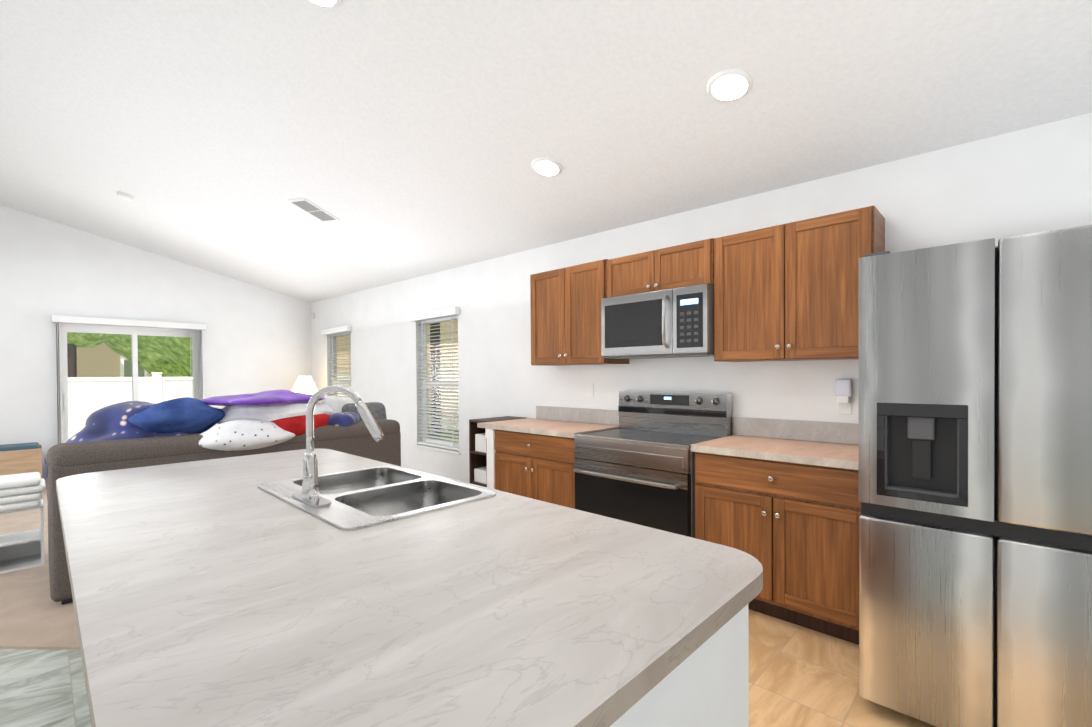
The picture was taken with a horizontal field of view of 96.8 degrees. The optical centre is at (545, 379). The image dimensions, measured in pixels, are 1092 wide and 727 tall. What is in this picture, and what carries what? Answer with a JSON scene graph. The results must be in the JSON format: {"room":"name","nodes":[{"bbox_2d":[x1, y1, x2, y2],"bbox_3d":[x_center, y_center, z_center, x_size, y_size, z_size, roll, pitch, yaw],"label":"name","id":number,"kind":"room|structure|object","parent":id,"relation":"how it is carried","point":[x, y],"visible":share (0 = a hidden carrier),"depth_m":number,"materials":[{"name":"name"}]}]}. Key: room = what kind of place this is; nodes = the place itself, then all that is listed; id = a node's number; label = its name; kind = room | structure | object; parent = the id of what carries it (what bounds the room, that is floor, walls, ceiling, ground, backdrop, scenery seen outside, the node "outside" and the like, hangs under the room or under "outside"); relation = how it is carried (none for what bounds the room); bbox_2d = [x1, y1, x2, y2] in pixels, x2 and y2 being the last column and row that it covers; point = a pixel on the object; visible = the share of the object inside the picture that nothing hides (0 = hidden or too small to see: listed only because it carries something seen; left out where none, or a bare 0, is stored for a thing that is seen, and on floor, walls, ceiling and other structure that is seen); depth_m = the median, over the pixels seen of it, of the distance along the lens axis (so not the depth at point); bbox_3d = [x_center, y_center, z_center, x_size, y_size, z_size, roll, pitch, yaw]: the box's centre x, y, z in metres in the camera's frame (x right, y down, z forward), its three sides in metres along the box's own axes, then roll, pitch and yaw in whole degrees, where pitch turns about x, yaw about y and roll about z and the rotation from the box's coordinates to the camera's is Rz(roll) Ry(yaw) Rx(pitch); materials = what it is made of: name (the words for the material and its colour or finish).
{"room":"kitchen","nodes":[
{"label":"kitchen","id":0,"kind":"room"},
{"bbox_2d":[0,205,311,476],"bbox_3d":[-6.382,-0.867,6.365,0.160,4.400,6.280,0,1,44],"label":"wall","id":1,"kind":"structure","parent":0,"point":[256,339],"depth_m":6.66,"materials":[{"name":"paint"}]},
{"bbox_2d":[52,315,206,443],"bbox_3d":[-5.764,0.227,6.824,0.097,2.135,1.650,0,1,44],"label":"door blind","id":2,"kind":"object","parent":1,"relation":"attached to","point":[57,320],"visible":0.67,"depth_m":6.47,"materials":[{"name":"white plastic"}]},
{"bbox_2d":[61,323,201,442],"bbox_3d":[-5.859,0.284,6.915,0.100,2.080,1.570,0,1,44],"label":"sliding door","id":3,"kind":"structure","parent":1,"relation":"in","point":[133,332],"depth_m":6.84,"materials":[{"name":"clear glass"}]},
{"bbox_2d":[0,609,935,726],"bbox_3d":[-2.387,1.384,2.693,11.020,0.080,6.440,0,1,44],"label":"floor","id":4,"kind":"structure","parent":0,"point":[800,676],"depth_m":2.12,"materials":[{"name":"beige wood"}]},
{"bbox_2d":[0,483,79,648],"bbox_3d":[-4.127,1.332,4.357,5.885,0.014,6.120,0,1,44],"label":"carpet floor","id":5,"kind":"structure","parent":4,"relation":"on","point":[33,615],"depth_m":2.84,"materials":[{"name":"beige carpet"}]},
{"bbox_2d":[0,442,41,477],"bbox_3d":[-6.393,1.053,5.737,0.460,0.546,0.591,0,1,44],"label":"cardboard box","id":6,"kind":"object","parent":5,"relation":"on","point":[19,458],"visible":0.58,"depth_m":5.68,"materials":[{"name":"brown cardboard"}]},
{"bbox_2d":[0,472,45,573],"bbox_3d":[-3.814,1.015,3.471,0.380,0.634,0.324,0,1,44],"label":"side table","id":7,"kind":"object","parent":5,"relation":"on","point":[24,549],"visible":1,"depth_m":3.44,"materials":[{"name":"white"}]},
{"bbox_2d":[43,453,47,477],"bbox_3d":[-6.044,1.088,6.045,0.236,0.464,0.318,0,1,44],"label":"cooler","id":8,"kind":"object","parent":5,"relation":"on","point":[46,463],"visible":0.04,"depth_m":5.93,"materials":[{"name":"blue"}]},
{"bbox_2d":[46,389,400,604],"bbox_3d":[-2.406,0.699,3.920,1.054,1.237,2.276,0,1,44],"label":"sofa","id":9,"kind":"object","parent":5,"relation":"on","point":[126,435],"visible":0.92,"depth_m":3.38,"materials":[{"name":"grey fabric"}]},
{"bbox_3d":[-3.964,0.992,7.987,0.540,0.586,0.540,0,1,44],"label":"end table","id":10,"kind":"object","parent":5,"relation":"on","visible":0},
{"bbox_2d":[292,376,317,393],"bbox_3d":[-3.969,0.319,7.980,0.430,0.760,0.430,0,1,44],"label":"table lamp","id":11,"kind":"object","parent":10,"relation":"on","point":[305,385],"visible":0.48,"depth_m":7.86,"materials":[{"name":"white fabric"}]},
{"bbox_2d":[469,416,525,486],"bbox_3d":[-0.458,0.842,4.699,0.272,0.935,0.500,0,1,44],"label":"bookcase","id":12,"kind":"object","parent":4,"relation":"on","point":[478,457],"visible":0.25,"depth_m":4.60,"materials":[{"name":"brown wood"}]},
{"bbox_2d":[485,428,576,508],"bbox_3d":[0.048,0.868,4.133,1.030,0.889,0.651,0,1,44],"label":"base cabinet","id":13,"kind":"object","parent":4,"relation":"on","point":[540,467],"visible":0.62,"depth_m":3.88,"materials":[{"name":"brown wood"}]},
{"bbox_2d":[477,418,618,437],"bbox_3d":[0.019,0.402,4.164,1.140,0.040,0.636,0,1,44],"label":"countertop","id":14,"kind":"structure","parent":13,"relation":"on","point":[567,429],"depth_m":4.01,"materials":[{"name":"laminate"}]},
{"bbox_2d":[573,391,731,537],"bbox_3d":[0.724,0.707,3.419,0.896,1.215,0.713,0,1,44],"label":"range","id":15,"kind":"object","parent":4,"relation":"on","point":[637,466],"visible":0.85,"depth_m":3.31,"materials":[{"name":"grey metal"}]},
{"bbox_2d":[610,604,748,726],"bbox_3d":[-0.786,0.906,1.714,2.627,0.874,1.020,0,1,44],"label":"kitchen island","id":16,"kind":"object","parent":4,"relation":"on","point":[705,684],"depth_m":1.01,"materials":[{"name":"paint"}]},
{"bbox_2d":[56,448,762,726],"bbox_3d":[-0.824,0.449,1.663,2.700,0.040,1.165,0,1,44],"label":"island countertop","id":17,"kind":"structure","parent":16,"relation":"on","point":[223,592],"depth_m":0.94,"materials":[{"name":"laminate"}]},
{"bbox_2d":[291,385,383,506],"bbox_3d":[-0.760,0.219,1.741,0.282,0.401,0.251,0,1,44],"label":"faucet","id":18,"kind":"object","parent":17,"relation":"on","point":[308,494],"visible":1,"depth_m":1.69,"materials":[{"name":"silver metal"}]},
{"bbox_2d":[258,466,495,529],"bbox_3d":[-0.667,0.513,1.863,0.830,0.191,0.570,0,1,44],"label":"sink","id":19,"kind":"object","parent":17,"relation":"in","point":[363,498],"visible":0.56,"depth_m":1.90,"materials":[{"name":"metal"}]},
{"bbox_2d":[695,452,861,644],"bbox_3d":[1.421,0.872,2.821,0.915,0.889,0.651,0,1,44],"label":"base cabinet","id":20,"kind":"object","parent":4,"relation":"on","point":[792,529],"visible":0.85,"depth_m":2.55,"materials":[{"name":"brown wood"}]},
{"bbox_2d":[691,435,858,469],"bbox_3d":[1.425,0.406,2.819,0.930,0.040,0.636,0,1,44],"label":"countertop","id":21,"kind":"structure","parent":20,"relation":"on","point":[838,455],"depth_m":2.72,"materials":[{"name":"laminate"}]},
{"bbox_2d":[859,225,1091,726],"bbox_3d":[1.928,0.409,1.985,0.910,1.825,1.034,0,1,44],"label":"refrigerator","id":22,"kind":"object","parent":4,"relation":"on","point":[975,482],"visible":1,"depth_m":1.69,"materials":[{"name":"grey metal"}]},
{"bbox_2d":[0,0,1091,302],"bbox_3d":[-2.410,-2.000,2.658,11.020,1.730,6.440,0,1,44],"label":"ceiling","id":23,"kind":"structure","parent":0,"point":[400,140],"depth_m":2.86,"materials":[{"name":"paint"}]},
{"bbox_2d":[117,191,133,200],"bbox_3d":[-4.339,-1.890,4.997,0.136,0.037,0.136,0,-12,44],"label":"smoke detector","id":24,"kind":"object","parent":23,"relation":"attached to","point":[123,195],"visible":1,"depth_m":4.96,"materials":[{"name":"white plastic"}]},
{"bbox_2d":[288,198,339,221],"bbox_3d":[-2.212,-1.616,4.631,0.230,0.013,0.400,4,-10,26],"label":"ceiling vent","id":25,"kind":"object","parent":23,"relation":"in","point":[312,209],"visible":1,"depth_m":4.61,"materials":[{"name":"white plastic"}]},
{"bbox_2d":[308,0,340,8],"bbox_3d":[-1.042,-1.780,2.204,0.210,0.014,0.210,0,-12,44],"label":"recessed light","id":26,"kind":"object","parent":23,"relation":"in","point":[325,3],"visible":0.9,"depth_m":2.27,"materials":[{"name":"white plastic"}]},
{"bbox_2d":[532,157,561,176],"bbox_3d":[0.005,-1.452,3.316,0.210,0.014,0.210,0,-12,44],"label":"recessed light","id":27,"kind":"object","parent":23,"relation":"in","point":[546,166],"visible":0.96,"depth_m":3.30,"materials":[{"name":"white plastic"}]},
{"bbox_2d":[707,69,752,101],"bbox_3d":[0.904,-1.444,2.386,0.210,0.014,0.210,0,-12,44],"label":"recessed light","id":28,"kind":"object","parent":23,"relation":"in","point":[729,85],"visible":0.96,"depth_m":2.37,"materials":[{"name":"white plastic"}]},
{"bbox_2d":[311,112,1091,482],"bbox_3d":[-0.232,-0.894,4.938,11.020,4.400,0.160,0,1,44],"label":"wall","id":29,"kind":"structure","parent":0,"point":[1027,180],"depth_m":3.61,"materials":[{"name":"paint"}]},
{"bbox_2d":[331,332,350,395],"bbox_3d":[-3.309,0.044,7.859,0.960,1.615,0.145,0,1,44],"label":"window","id":30,"kind":"structure","parent":29,"relation":"in","point":[334,339],"depth_m":8.07,"materials":[{"name":"white plastic"}]},
{"bbox_2d":[321,325,351,397],"bbox_3d":[-3.350,-0.011,7.815,1.000,1.653,0.135,0,1,44],"label":"window blind","id":31,"kind":"object","parent":30,"relation":"attached to","point":[341,329],"visible":0.4,"depth_m":7.80,"materials":[{"name":"white plastic"}]},
{"bbox_2d":[414,316,460,454],"bbox_3d":[-1.300,0.050,5.938,0.960,1.615,0.145,0,1,44],"label":"window","id":32,"kind":"structure","parent":29,"relation":"in","point":[440,442],"depth_m":6.05,"materials":[{"name":"clear glass"}]},
{"bbox_2d":[409,307,459,450],"bbox_3d":[-1.341,-0.005,5.894,1.000,1.653,0.135,0,1,44],"label":"window blind","id":33,"kind":"object","parent":32,"relation":"attached to","point":[445,312],"visible":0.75,"depth_m":5.89,"materials":[{"name":"white plastic"}]},
{"bbox_2d":[536,406,618,424],"bbox_3d":[0.277,0.315,4.342,1.015,0.124,0.020,0,1,44],"label":"backsplash","id":34,"kind":"structure","parent":29,"relation":"attached to","point":[599,416],"depth_m":4.31,"materials":[{"name":"laminate"}]},
{"bbox_2d":[530,259,628,365],"bbox_3d":[0.255,-0.532,4.112,0.828,0.805,0.360,0,1,44],"label":"upper cabinet","id":35,"kind":"object","parent":29,"relation":"attached to","point":[566,329],"visible":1,"depth_m":3.98,"materials":[{"name":"brown wood"}]},
{"bbox_2d":[587,383,593,396],"bbox_3d":[0.388,0.088,4.245,0.072,0.116,0.008,0,1,44],"label":"outlet","id":36,"kind":"object","parent":29,"relation":"attached to","point":[590,389],"visible":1,"depth_m":4.24,"materials":[{"name":"white plastic"}]},
{"bbox_2d":[607,238,713,297],"bbox_3d":[0.863,-0.772,3.526,0.848,0.300,0.360,0,1,44],"label":"upper cabinet","id":37,"kind":"object","parent":29,"relation":"attached to","point":[685,265],"visible":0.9,"depth_m":3.38,"materials":[{"name":"brown wood"}]},
{"bbox_2d":[601,284,713,358],"bbox_3d":[0.836,-0.391,3.499,0.844,0.452,0.446,0,1,44],"label":"over-the-range microwave","id":38,"kind":"object","parent":37,"relation":"attached to","point":[674,323],"visible":1,"depth_m":3.33,"materials":[{"name":"grey metal"}]},
{"bbox_2d":[733,417,858,444],"bbox_3d":[1.637,0.320,3.041,0.930,0.124,0.020,0,1,44],"label":"backsplash","id":39,"kind":"structure","parent":29,"relation":"attached to","point":[834,432],"depth_m":3.06,"materials":[{"name":"laminate"}]},
{"bbox_2d":[714,205,884,361],"bbox_3d":[1.491,-0.518,2.930,0.872,0.795,0.360,0,1,44],"label":"upper cabinet","id":40,"kind":"object","parent":29,"relation":"attached to","point":[787,292],"visible":0.98,"depth_m":2.79,"materials":[{"name":"brown wood"}]},
{"bbox_2d":[835,379,851,413],"bbox_3d":[1.777,0.099,2.884,0.082,0.202,0.055,0,1,44],"label":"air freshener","id":41,"kind":"object","parent":29,"relation":"attached to","point":[843,390],"visible":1,"depth_m":2.86,"materials":[{"name":"white plastic"}]},
{"label":"outside","id":42,"kind":"structure","parent":0,"visible":0},
{"bbox_2d":[428,427,458,441],"bbox_3d":[-5.644,1.343,12.091,65.000,0.090,70.000,0,1,44],"label":"ground","id":43,"kind":"structure","parent":42,"point":[446,433],"depth_m":11.63,"materials":[{"name":"green plant"}]},
{"bbox_2d":[77,343,151,376],"bbox_3d":[-19.766,-0.303,16.853,8.800,3.360,17.400,0,1,44],"label":"house","id":44,"kind":"structure","parent":43,"relation":"on","point":[101,353],"depth_m":16.21,"materials":[{"name":"beige paint"}]},
{"bbox_2d":[68,372,350,438],"bbox_3d":[-8.916,0.624,8.979,0.160,1.520,13.004,0,1,44],"label":"fence","id":45,"kind":"object","parent":43,"relation":"on","point":[93,394],"depth_m":9.44,"materials":[{"name":"white plastic"}]},
{"bbox_2d":[67,323,440,439],"bbox_3d":[-10.616,-2.198,8.949,13.286,7.188,14.862,0,1,44],"label":"trees","id":46,"kind":"object","parent":43,"relation":"on","point":[117,346],"depth_m":11.84,"materials":[{"name":"green plant"}]},
{"bbox_2d":[336,320,458,427],"bbox_3d":[1.607,-0.371,13.879,25.800,3.260,7.750,0,1,44],"label":"house","id":47,"kind":"structure","parent":43,"relation":"on","point":[428,338],"depth_m":13.18,"materials":[{"name":"beige paint"}]}
]}

